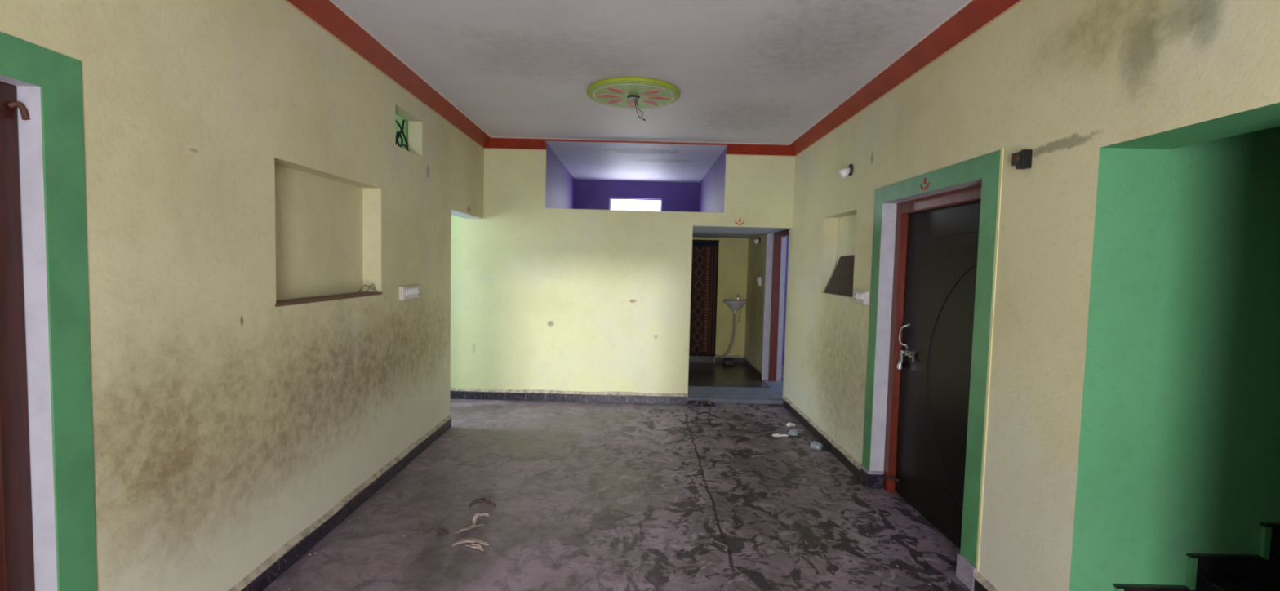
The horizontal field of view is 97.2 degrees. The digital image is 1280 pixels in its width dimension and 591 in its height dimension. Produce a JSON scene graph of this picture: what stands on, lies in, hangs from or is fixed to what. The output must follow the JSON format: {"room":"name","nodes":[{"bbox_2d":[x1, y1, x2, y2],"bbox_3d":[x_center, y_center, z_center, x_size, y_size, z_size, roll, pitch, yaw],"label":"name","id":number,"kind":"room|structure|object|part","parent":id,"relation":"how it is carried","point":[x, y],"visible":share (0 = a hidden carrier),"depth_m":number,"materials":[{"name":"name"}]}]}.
{"room":"damaged room","nodes":[
{"label":"damaged room","id":0,"kind":"room"},
{"bbox_2d":[0,0,484,590],"bbox_3d":[-1.767,-0.053,2.205,0.200,2.771,7.614,1,3,0],"label":"wall","id":1,"kind":"structure","parent":0,"point":[241,158],"depth_m":2.30,"materials":[{"name":"beige paint"}]},
{"bbox_2d":[0,31,97,590],"bbox_3d":[-1.754,0.369,1.087,0.170,2.056,1.265,1,3,0],"label":"door frame","id":2,"kind":"structure","parent":1,"relation":"in","point":[58,75],"depth_m":1.60,"materials":[{"name":"green paint"}]},
{"bbox_3d":[-1.789,0.395,1.569,0.103,1.947,0.075,1,3,0],"label":"frame","id":3,"kind":"part","parent":2,"relation":"part of","materials":[{"name":"red wood"}]},
{"bbox_2d":[275,291,382,306],"bbox_3d":[-1.727,0.014,3.113,0.124,0.015,1.070,1,3,0],"label":"sill","id":4,"kind":"structure","parent":1,"relation":"attached to","point":[339,296],"depth_m":3.01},
{"bbox_2d":[358,284,376,293],"bbox_3d":[-1.708,-0.046,3.535,0.032,0.052,0.175,2,3,9],"label":"twig","id":5,"kind":"object","parent":4,"relation":"on","point":[371,284],"visible":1,"depth_m":3.54,"materials":[{"name":"brown wood"}]},
{"bbox_2d":[227,414,452,590],"bbox_3d":[-1.687,1.302,1.768,0.023,0.121,6.590,1,3,0],"label":"baseboard","id":6,"kind":"structure","parent":1,"relation":"attached to","point":[292,551],"depth_m":3.07,"materials":[{"name":"stone"}]},
{"bbox_2d":[287,0,490,147],"bbox_3d":[-1.586,-1.384,2.129,0.092,0.092,7.612,1,3,0],"label":"coving","id":7,"kind":"structure","parent":1,"relation":"attached to","point":[325,13],"depth_m":3.47,"materials":[{"name":"red paint"}]},
{"bbox_2d":[395,114,408,151],"bbox_3d":[-1.738,-1.166,4.025,0.029,0.267,0.461,1,3,0],"label":"window","id":8,"kind":"structure","parent":1,"relation":"in","point":[402,124],"depth_m":4.11,"materials":[{"name":"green glass"}]},
{"bbox_2d":[399,284,421,300],"bbox_3d":[-1.650,-0.021,4.068,0.046,0.095,0.320,1,3,0],"label":"switchboard","id":9,"kind":"object","parent":1,"relation":"attached to","point":[409,292],"visible":1,"depth_m":4.01,"materials":[{"name":"beige plastic"}]},
{"bbox_3d":[-1.640,-0.021,4.068,0.006,0.079,0.304,1,3,0],"label":"plate","id":10,"kind":"part","parent":9,"relation":"part of","materials":[{"name":"beige plastic"}]},
{"bbox_2d":[329,0,973,145],"bbox_3d":[0.008,-1.388,2.086,3.094,0.005,7.520,1,3,0],"label":"trim","id":11,"kind":"structure","parent":1,"relation":"attached to","point":[331,1],"depth_m":3.83,"materials":[{"name":"red paint"}]},
{"bbox_2d":[284,0,1023,156],"bbox_3d":[0.005,-1.294,2.138,3.282,0.009,7.614,1,3,0],"label":"trim","id":12,"kind":"structure","parent":1,"relation":"attached to","point":[286,1],"depth_m":3.46,"materials":[{"name":"red paint"}]},
{"bbox_2d":[547,145,574,208],"bbox_3d":[-1.052,-1.356,7.326,0.114,0.707,2.456,1,3,0],"label":"wall","id":13,"kind":"structure","parent":0,"point":[561,184],"depth_m":6.92,"materials":[{"name":"purple paint"}]},
{"bbox_2d":[262,364,970,590],"bbox_3d":[0.156,1.365,3.607,8.400,0.120,10.650,1,3,0],"label":"floor","id":14,"kind":"structure","parent":0,"point":[553,526],"depth_m":3.38,"materials":[{"name":"stone"}]},
{"bbox_2d":[436,528,448,535],"bbox_3d":[-1.072,1.288,3.066,0.061,0.033,0.037,1,3,0],"label":"dry leaf","id":15,"kind":"object","parent":14,"relation":"on","point":[442,531],"visible":1,"depth_m":3.07,"materials":[{"name":"brown plant"}]},
{"bbox_2d":[454,524,484,533],"bbox_3d":[-0.939,1.293,3.133,0.172,0.023,0.034,-1,4,-38],"label":"dry leaf","id":16,"kind":"object","parent":14,"relation":"on","point":[475,526],"visible":1,"depth_m":3.13,"materials":[{"name":"beige plant"}]},
{"bbox_2d":[451,538,488,546],"bbox_3d":[-0.891,1.299,2.965,0.191,0.032,0.040,1,3,-4],"label":"dry leaf","id":17,"kind":"object","parent":14,"relation":"on","point":[464,540],"visible":1,"depth_m":2.96,"materials":[{"name":"beige plant"}]},
{"bbox_2d":[465,542,483,551],"bbox_3d":[-0.862,1.305,2.923,0.111,0.026,0.038,2,3,15],"label":"dry leaf","id":18,"kind":"object","parent":14,"relation":"on","point":[473,545],"visible":1,"depth_m":2.93,"materials":[{"name":"beige plant"}]},
{"bbox_2d":[472,511,489,524],"bbox_3d":[-0.913,1.271,3.228,0.047,0.056,0.133,3,4,32],"label":"dry leaf","id":19,"kind":"object","parent":14,"relation":"on","point":[477,514],"visible":0.99,"depth_m":3.22,"materials":[{"name":"beige plant"}]},
{"bbox_2d":[468,497,495,507],"bbox_3d":[-0.956,1.262,3.427,0.161,0.052,0.041,1,3,0],"label":"dry leaf","id":20,"kind":"object","parent":14,"relation":"on","point":[480,500],"visible":1,"depth_m":3.42,"materials":[{"name":"brown plant"}]},
{"bbox_2d":[288,404,950,590],"bbox_3d":[-0.068,1.268,4.122,3.200,0.006,3.499,1,3,0],"label":"floor grit","id":21,"kind":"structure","parent":14,"relation":"on","point":[897,566],"depth_m":3.19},
{"bbox_2d":[687,400,715,406],"bbox_3d":[0.660,1.160,6.066,0.304,0.038,0.160,1,3,0],"label":"debris pile","id":22,"kind":"object","parent":14,"relation":"on","point":[705,403],"visible":1,"depth_m":6.03,"materials":[{"name":"stone"}]},
{"bbox_2d":[772,433,782,436],"bbox_3d":[1.220,1.240,5.008,0.089,0.024,0.046,1,3,0],"label":"paper scrap","id":23,"kind":"object","parent":14,"relation":"on","point":[775,434],"visible":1,"depth_m":5.00,"materials":[{"name":"white paper"}]},
{"bbox_2d":[786,422,795,426],"bbox_3d":[1.424,1.221,5.329,0.082,0.036,0.064,1,3,0],"label":"paper scrap","id":24,"kind":"object","parent":14,"relation":"on","point":[788,424],"visible":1,"depth_m":5.31,"materials":[{"name":"white paper"}]},
{"bbox_2d":[787,429,798,435],"bbox_3d":[1.373,1.226,5.050,0.094,0.056,0.078,2,3,17],"label":"plastic wrapper","id":25,"kind":"object","parent":14,"relation":"on","point":[792,432],"visible":1,"depth_m":5.02,"materials":[{"name":"grey plastic"}]},
{"bbox_2d":[809,440,822,450],"bbox_3d":[1.458,1.242,4.647,0.086,0.073,0.074,-1,4,-40],"label":"plastic cup","id":26,"kind":"object","parent":14,"relation":"on","point":[814,445],"visible":1,"depth_m":4.63,"materials":[{"name":"grey plastic"}]},
{"bbox_2d":[1112,522,1279,590],"bbox_3d":[2.744,0.867,1.693,2.376,1.216,0.765,1,3,0],"label":"staircase","id":27,"kind":"structure","parent":14,"relation":"on","point":[1205,571],"depth_m":2.07,"materials":[{"name":"black stone"}]},
{"bbox_2d":[450,142,795,393],"bbox_3d":[-1.202,-0.256,6.082,5.621,2.771,0.150,1,3,0],"label":"wall","id":28,"kind":"structure","parent":0,"point":[544,298],"depth_m":6.01,"materials":[{"name":"beige paint"}]},
{"bbox_2d":[484,137,546,149],"bbox_3d":[-1.312,-1.588,5.884,0.653,0.092,0.092,1,3,0],"label":"coving","id":29,"kind":"structure","parent":28,"relation":"attached to","point":[495,143],"depth_m":5.89,"materials":[{"name":"red paint"}]},
{"bbox_2d":[449,387,688,404],"bbox_3d":[-1.665,1.061,6.070,4.360,0.120,0.022,1,3,0],"label":"baseboard","id":30,"kind":"structure","parent":28,"relation":"attached to","point":[455,393],"depth_m":6.07,"materials":[{"name":"stone"}]},
{"bbox_2d":[687,386,782,404],"bbox_3d":[1.043,1.142,6.486,1.061,0.046,0.620,1,3,0],"label":"trim","id":31,"kind":"structure","parent":28,"relation":"attached to","point":[698,393],"depth_m":6.36,"materials":[{"name":"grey stone"}]},
{"bbox_2d":[734,218,744,225],"bbox_3d":[1.057,-0.783,5.980,0.100,0.071,0.002,1,3,0],"label":"painted mark","id":32,"kind":"object","parent":28,"relation":"attached to","point":[740,220],"visible":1,"depth_m":5.98,"materials":[{"name":"red paint"}]},
{"bbox_2d":[725,143,795,155],"bbox_3d":[1.273,-1.524,5.892,0.732,0.092,0.092,1,3,0],"label":"coving","id":33,"kind":"structure","parent":28,"relation":"attached to","point":[731,148],"depth_m":5.89,"materials":[{"name":"red paint"}]},
{"bbox_2d":[333,0,968,182],"bbox_3d":[0.227,-1.512,3.446,8.400,0.139,10.650,1,3,0],"label":"ceiling","id":34,"kind":"structure","parent":0,"point":[743,71],"depth_m":3.54,"materials":[{"name":"white paint"}]},
{"bbox_2d":[586,76,679,120],"bbox_3d":[-0.050,-1.399,4.178,0.690,0.219,0.690,1,3,0],"label":"ceiling medallion","id":35,"kind":"object","parent":34,"relation":"attached to","point":[626,92],"visible":1,"depth_m":4.08,"materials":[{"name":"green paint"}]},
{"bbox_2d":[544,138,728,145],"bbox_3d":[-0.038,-1.589,5.838,1.893,0.021,0.012,1,3,0],"label":"coving","id":36,"kind":"structure","parent":34,"relation":"attached to","point":[545,140],"depth_m":5.83,"materials":[{"name":"red paint"}]},
{"bbox_2d":[573,179,789,364],"bbox_3d":[0.183,-0.369,8.713,8.000,2.771,0.200,1,3,0],"label":"wall","id":37,"kind":"structure","parent":0,"point":[595,194],"depth_m":8.55,"materials":[{"name":"purple paint"}]},
{"bbox_2d":[609,198,662,211],"bbox_3d":[-0.066,-1.344,8.618,0.796,0.265,0.040,1,3,0],"label":"window","id":38,"kind":"structure","parent":37,"relation":"in","point":[610,198],"depth_m":8.59,"materials":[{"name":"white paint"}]},
{"bbox_2d":[698,150,724,212],"bbox_3d":[0.954,-1.307,7.332,0.113,0.707,2.456,1,3,0],"label":"wall","id":39,"kind":"structure","parent":0,"point":[710,200],"depth_m":6.92,"materials":[{"name":"purple paint"}]},
{"bbox_2d":[692,236,748,362],"bbox_3d":[1.108,0.090,8.555,1.471,1.918,0.170,1,3,0],"label":"wall","id":40,"kind":"structure","parent":0,"point":[732,252],"depth_m":8.46,"materials":[{"name":"yellow paint"}]},
{"bbox_2d":[688,355,714,363],"bbox_3d":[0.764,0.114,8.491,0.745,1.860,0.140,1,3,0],"label":"threshold","id":41,"kind":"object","parent":40,"relation":"in","point":[709,359],"depth_m":8.47,"materials":[{"name":"grey stone"}]},
{"bbox_2d":[688,239,719,356],"bbox_3d":[0.778,0.037,8.431,0.772,1.741,0.040,1,3,0],"label":"door","id":42,"kind":"structure","parent":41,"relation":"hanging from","point":[704,260],"depth_m":8.43,"materials":[{"name":"brown wood"}]},
{"bbox_3d":[0.800,-0.824,8.393,0.770,0.018,0.018,1,3,0],"label":"curtain rod","id":43,"kind":"part","parent":42,"relation":"part of","materials":[{"name":"black metal"}]},
{"bbox_2d":[715,354,744,363],"bbox_3d":[1.351,0.977,8.511,0.441,0.163,0.018,1,3,0],"label":"baseboard","id":44,"kind":"structure","parent":40,"relation":"attached to","point":[736,358],"depth_m":8.51,"materials":[{"name":"grey stone"}]},
{"bbox_2d":[720,293,746,359],"bbox_3d":[1.394,0.471,8.348,0.343,0.977,0.288,1,3,0],"label":"basin","id":45,"kind":"object","parent":40,"relation":"attached to","point":[735,305],"visible":1,"depth_m":8.32,"materials":[{"name":"ceramic"}]},
{"bbox_3d":[1.407,0.149,8.324,0.334,0.150,0.275,1,3,0],"label":"bowl","id":46,"kind":"part","parent":45,"relation":"part of","materials":[{"name":"ceramic"}]},
{"bbox_2d":[688,362,768,387],"bbox_3d":[1.041,1.079,7.659,1.061,0.040,1.730,1,3,0],"label":"floor","id":47,"kind":"structure","parent":0,"point":[700,374],"depth_m":7.47,"materials":[{"name":"grey stone"}]},
{"bbox_2d":[723,359,734,365],"bbox_3d":[1.313,0.983,8.310,0.159,0.093,0.120,1,3,0],"label":"stone","id":48,"kind":"object","parent":47,"relation":"on","point":[729,362],"visible":1,"depth_m":8.27,"materials":[{"name":"black stone"}]},
{"bbox_2d":[692,226,786,238],"bbox_3d":[0.251,-0.898,7.354,2.741,0.146,2.456,1,3,0],"label":"ceiling","id":49,"kind":"structure","parent":0,"point":[698,232],"depth_m":6.96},
{"bbox_2d":[744,0,1279,590],"bbox_3d":[1.737,-0.035,3.431,0.250,2.771,10.050,1,3,0],"label":"wall","id":50,"kind":"structure","parent":0,"point":[1101,93],"depth_m":2.22,"materials":[{"name":"beige paint"}]},
{"bbox_2d":[743,355,762,380],"bbox_3d":[1.563,1.016,7.887,0.020,0.165,1.230,1,3,0],"label":"baseboard","id":51,"kind":"structure","parent":50,"relation":"attached to","point":[753,367],"depth_m":7.77,"materials":[{"name":"grey stone"}]},
{"bbox_2d":[753,236,760,244],"bbox_3d":[1.573,-0.738,7.593,0.088,0.100,0.081,1,3,0],"label":"holder","id":52,"kind":"object","parent":50,"relation":"attached to","point":[758,240],"visible":1,"depth_m":7.57,"materials":[{"name":"white plastic"}]},
{"bbox_2d":[753,238,759,244],"bbox_3d":[1.570,-0.727,7.594,0.082,0.078,0.065,1,3,0],"label":"socket","id":53,"kind":"object","parent":52,"relation":"attached to","point":[756,241],"depth_m":7.57,"materials":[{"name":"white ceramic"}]},
{"bbox_2d":[755,276,761,285],"bbox_3d":[1.581,-0.193,7.529,0.046,0.120,0.150,1,3,0],"label":"switchboard","id":54,"kind":"object","parent":50,"relation":"attached to","point":[758,278],"visible":1,"depth_m":7.46,"materials":[{"name":"beige plastic"}]},
{"bbox_2d":[760,229,789,399],"bbox_3d":[1.720,0.194,6.729,0.253,1.945,1.110,1,3,0],"label":"door frame","id":55,"kind":"structure","parent":50,"relation":"in","point":[776,386],"depth_m":7.16,"materials":[{"name":"red wood"}]},
{"bbox_3d":[1.698,1.144,6.752,0.250,0.045,1.050,1,3,0],"label":"sill","id":56,"kind":"part","parent":55,"relation":"part of","materials":[{"name":"grey stone"}]},
{"bbox_3d":[1.720,0.145,7.187,0.090,1.899,0.070,1,3,0],"label":"frame","id":57,"kind":"part","parent":55,"relation":"part of","materials":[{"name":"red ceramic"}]},
{"bbox_2d":[824,254,854,297],"bbox_3d":[1.680,-0.171,4.609,0.112,0.332,0.693,1,3,0],"label":"leaning board","id":58,"kind":"object","parent":50,"relation":"on","point":[841,283],"visible":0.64,"depth_m":4.64,"materials":[{"name":"brown wood"}]},
{"bbox_2d":[838,164,853,178],"bbox_3d":[1.584,-0.961,4.356,0.096,0.111,0.090,1,3,0],"label":"holder","id":59,"kind":"object","parent":50,"relation":"attached to","point":[843,172],"visible":1,"depth_m":4.33,"materials":[{"name":"white plastic"}]},
{"bbox_2d":[838,167,849,178],"bbox_3d":[1.582,-0.949,4.356,0.092,0.086,0.072,1,3,0],"label":"socket","id":60,"kind":"object","parent":59,"relation":"attached to","point":[843,172],"depth_m":4.33,"materials":[{"name":"white plastic"}]},
{"bbox_3d":[1.623,-0.971,4.355,0.018,0.090,0.090,1,3,0],"label":"plate","id":61,"kind":"part","parent":59,"relation":"part of","materials":[{"name":"black plastic"}]},
{"bbox_2d":[853,289,869,305],"bbox_3d":[1.586,0.014,4.062,0.046,0.095,0.225,1,3,0],"label":"switchboard","id":62,"kind":"object","parent":50,"relation":"attached to","point":[861,297],"visible":1,"depth_m":4.00,"materials":[{"name":"beige plastic"}]},
{"bbox_3d":[1.576,0.014,4.062,0.006,0.079,0.209,1,3,0],"label":"plate","id":63,"kind":"part","parent":62,"relation":"part of","materials":[{"name":"beige plastic"}]},
{"bbox_2d":[782,396,998,590],"bbox_3d":[1.570,1.356,2.312,0.023,0.111,7.660,1,3,0],"label":"baseboard","id":64,"kind":"structure","parent":50,"relation":"attached to","point":[981,584],"depth_m":4.52,"materials":[{"name":"grey stone"}]},
{"bbox_2d":[789,0,1019,155],"bbox_3d":[1.599,-1.306,2.139,0.092,0.092,7.612,1,3,0],"label":"coving","id":65,"kind":"structure","parent":50,"relation":"attached to","point":[977,13],"depth_m":3.28,"materials":[{"name":"red paint"}]},
{"bbox_2d":[859,147,1004,590],"bbox_3d":[1.683,0.329,3.267,0.199,2.060,1.369,1,3,0],"label":"door","id":66,"kind":"structure","parent":50,"relation":"in","point":[945,256],"depth_m":3.25,"materials":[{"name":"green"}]},
{"bbox_3d":[1.738,0.359,3.791,0.085,1.945,0.075,1,3,0],"label":"frame","id":67,"kind":"part","parent":66,"relation":"part of","materials":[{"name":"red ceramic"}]},
{"bbox_2d":[897,360,902,369],"bbox_3d":[1.707,0.453,3.708,0.018,0.061,0.037,1,3,0],"label":"padlock","id":68,"kind":"object","parent":66,"relation":"hanging from","point":[899,366],"visible":1,"depth_m":3.69,"materials":[{"name":"metal"}]},
{"bbox_3d":[1.729,0.262,3.685,0.030,0.173,0.070,-2,4,-44],"label":"pull handle","id":69,"kind":"part","parent":66,"relation":"part of","materials":[{"name":"metal"}]},
{"bbox_2d":[920,177,928,190],"bbox_3d":[1.621,-0.636,3.212,0.002,0.071,0.100,1,3,0],"label":"painted mark","id":70,"kind":"object","parent":66,"relation":"attached to","point":[925,179],"visible":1,"depth_m":3.21,"materials":[{"name":"red paint"}]},
{"bbox_2d":[1011,149,1032,168],"bbox_3d":[1.608,-0.571,2.382,0.040,0.076,0.084,1,3,0],"label":"electrical box","id":71,"kind":"object","parent":50,"relation":"attached to","point":[1022,159],"visible":1,"depth_m":2.34,"materials":[{"name":"black plastic"}]},
{"bbox_3d":[1.594,-0.580,2.384,0.010,0.027,0.028,1,3,0],"label":"knob","id":72,"kind":"part","parent":71,"relation":"part of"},
{"bbox_2d":[1137,125,1279,585],"bbox_3d":[3.028,0.071,2.107,2.329,2.771,0.150,1,3,0],"label":"wall","id":73,"kind":"structure","parent":0,"point":[1212,473],"depth_m":2.04,"materials":[{"name":"green paint"}]}
]}

